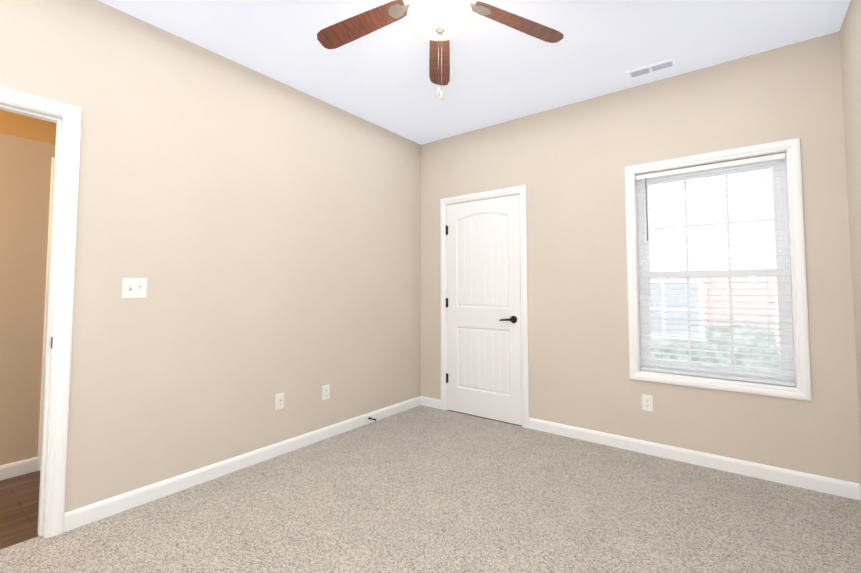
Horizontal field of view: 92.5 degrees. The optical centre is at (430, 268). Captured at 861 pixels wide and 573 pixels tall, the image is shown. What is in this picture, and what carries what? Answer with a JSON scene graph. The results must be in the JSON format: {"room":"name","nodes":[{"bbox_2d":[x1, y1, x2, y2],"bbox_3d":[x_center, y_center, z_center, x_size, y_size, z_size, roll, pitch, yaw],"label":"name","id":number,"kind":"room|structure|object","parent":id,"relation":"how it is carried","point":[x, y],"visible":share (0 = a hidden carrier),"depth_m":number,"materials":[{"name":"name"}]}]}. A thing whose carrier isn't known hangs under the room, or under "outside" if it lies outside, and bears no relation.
{"room":"empty bedroom","nodes":[
{"label":"empty bedroom","id":0,"kind":"room"},
{"bbox_2d":[0,471,39,549],"bbox_3d":[-2.471,1.363,2.308,1.295,0.098,5.200,-2,-4,37],"label":"floor","id":1,"kind":"structure","parent":0,"point":[19,503],"depth_m":2.25,"materials":[{"name":"brown wood"}]},
{"bbox_2d":[0,110,55,464],"bbox_3d":[-2.018,-0.074,2.033,0.004,2.740,5.200,-2,-4,37],"label":"wall","id":2,"kind":"structure","parent":0,"point":[27,148],"depth_m":2.02,"materials":[{"name":"beige paint"}]},
{"bbox_2d":[0,457,37,479],"bbox_3d":[-3.424,1.232,1.625,0.014,0.090,2.750,-2,-4,37],"label":"baseboard","id":3,"kind":"structure","parent":2,"relation":"attached to","point":[22,467],"depth_m":2.64,"materials":[{"name":"white wood"}]},
{"bbox_2d":[38,157,54,470],"bbox_3d":[-2.315,0.303,3.143,0.038,2.097,0.932,-2,-4,37],"label":"door frame","id":4,"kind":"structure","parent":2,"relation":"attached to","point":[46,314],"depth_m":2.77,"materials":[{"name":"white wood"}]},
{"bbox_2d":[0,0,420,512],"bbox_3d":[-1.353,-0.035,2.803,0.120,2.740,4.270,-2,-4,37],"label":"wall","id":5,"kind":"structure","parent":0,"point":[260,232],"depth_m":2.63,"materials":[{"name":"beige paint"}]},
{"bbox_2d":[0,86,81,537],"bbox_3d":[-2.148,0.217,1.745,0.155,2.130,0.950,-2,-4,37],"label":"trim","id":6,"kind":"structure","parent":5,"relation":"attached to","point":[66,118],"depth_m":2.04,"materials":[{"name":"white wood"}]},
{"bbox_2d":[122,278,146,298],"bbox_3d":[-1.645,0.110,2.297,0.018,0.114,0.116,-2,-4,37],"label":"switch plate","id":7,"kind":"object","parent":5,"relation":"attached to","point":[133,288],"visible":1,"depth_m":2.30,"materials":[{"name":"white plastic"}]},
{"bbox_2d":[64,396,423,531],"bbox_3d":[-0.951,1.309,3.151,0.015,0.090,2.823,-2,-4,37],"label":"baseboard","id":8,"kind":"structure","parent":5,"relation":"attached to","point":[88,514],"depth_m":2.59,"materials":[{"name":"white wood"}]},
{"bbox_2d":[275,393,283,410],"bbox_3d":[-1.088,0.965,2.987,0.017,0.114,0.070,-2,-4,37],"label":"outlet plate","id":9,"kind":"object","parent":5,"relation":"attached to","point":[279,401],"visible":1,"depth_m":2.98,"materials":[{"name":"white plastic"}]},
{"bbox_2d":[322,384,329,399],"bbox_3d":[-0.840,0.997,3.320,0.007,0.114,0.070,-2,-4,37],"label":"outlet","id":10,"kind":"object","parent":5,"relation":"attached to","point":[325,392],"visible":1,"depth_m":3.32,"materials":[{"name":"white plastic"}]},
{"bbox_2d":[0,405,860,572],"bbox_3d":[-0.092,1.330,1.678,3.255,0.100,4.120,-2,-4,37],"label":"floor carpet","id":11,"kind":"object","parent":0,"point":[421,489],"visible":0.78,"depth_m":2.16,"materials":[{"name":"beige carpet"}]},
{"bbox_2d":[98,0,850,144],"bbox_3d":[-0.962,-1.515,1.647,4.670,0.100,5.750,-2,-4,37],"label":"ceiling","id":12,"kind":"structure","parent":0,"point":[500,73],"depth_m":2.64,"materials":[{"name":"white paint"}]},
{"bbox_2d":[317,0,563,99],"bbox_3d":[0.012,-1.111,1.863,1.246,0.685,1.189,-2,-4,37],"label":"ceiling fan","id":13,"kind":"object","parent":12,"relation":"hanging from","point":[439,24],"visible":1,"depth_m":1.99,"materials":[{"name":"brown wood"}]},
{"bbox_2d":[626,58,676,79],"bbox_3d":[1.548,-1.399,2.892,0.300,0.006,0.125,-2,-4,37],"label":"ceiling vent","id":14,"kind":"object","parent":12,"relation":"in","point":[652,68],"visible":1,"depth_m":2.88,"materials":[{"name":"white metal"}]},
{"bbox_2d":[421,31,860,486],"bbox_3d":[1.267,-0.006,3.396,3.330,2.740,0.150,-2,-4,37],"label":"wall","id":15,"kind":"structure","parent":0,"point":[566,165],"depth_m":3.07,"materials":[{"name":"beige paint"}]},
{"bbox_2d":[446,194,521,424],"bbox_3d":[0.468,0.363,3.883,0.809,2.038,0.092,-2,-4,37],"label":"closet door","id":16,"kind":"structure","parent":15,"relation":"in","point":[483,373],"depth_m":3.87,"materials":[{"name":"white paint"}]},
{"bbox_2d":[440,185,528,427],"bbox_3d":[0.520,0.334,3.937,0.935,2.116,0.168,-2,-4,37],"label":"trim","id":17,"kind":"structure","parent":15,"relation":"attached to","point":[511,191],"depth_m":3.74,"materials":[{"name":"white wood"}]},
{"bbox_2d":[642,394,652,411],"bbox_3d":[1.582,0.981,3.007,0.070,0.114,0.007,-2,-4,37],"label":"outlet","id":18,"kind":"object","parent":15,"relation":"attached to","point":[647,402],"visible":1,"depth_m":3.00,"materials":[{"name":"white plastic"}]},
{"bbox_2d":[529,418,855,499],"bbox_3d":[1.639,1.298,2.944,1.990,0.090,0.014,-2,-4,37],"label":"baseboard","id":19,"kind":"structure","parent":15,"relation":"attached to","point":[842,488],"depth_m":2.76,"materials":[{"name":"white wood"}]},
{"bbox_2d":[625,138,811,400],"bbox_3d":[1.934,0.011,2.875,1.005,1.608,0.168,-2,-4,37],"label":"window","id":20,"kind":"structure","parent":15,"relation":"in","point":[782,161],"depth_m":2.80,"materials":[{"name":"white"}]},
{"bbox_2d":[839,0,860,445],"bbox_3d":[1.251,-0.139,0.728,0.120,2.740,4.120,-2,-4,37],"label":"wall","id":21,"kind":"structure","parent":0,"point":[850,40],"depth_m":2.28,"materials":[{"name":"beige paint"}]},
{"bbox_2d":[856,483,860,500],"bbox_3d":[1.233,1.189,0.751,0.015,0.090,4.000,-2,-4,37],"label":"baseboard","id":22,"kind":"structure","parent":21,"relation":"attached to","point":[858,489],"depth_m":2.34,"materials":[{"name":"white wood"}]},
{"label":"outside","id":23,"kind":"structure","parent":0,"visible":0},
{"bbox_2d":[648,169,780,371],"bbox_3d":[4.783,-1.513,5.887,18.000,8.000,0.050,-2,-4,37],"label":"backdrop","id":24,"kind":"structure","parent":23,"point":[715,217],"depth_m":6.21,"materials":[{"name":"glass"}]}
]}

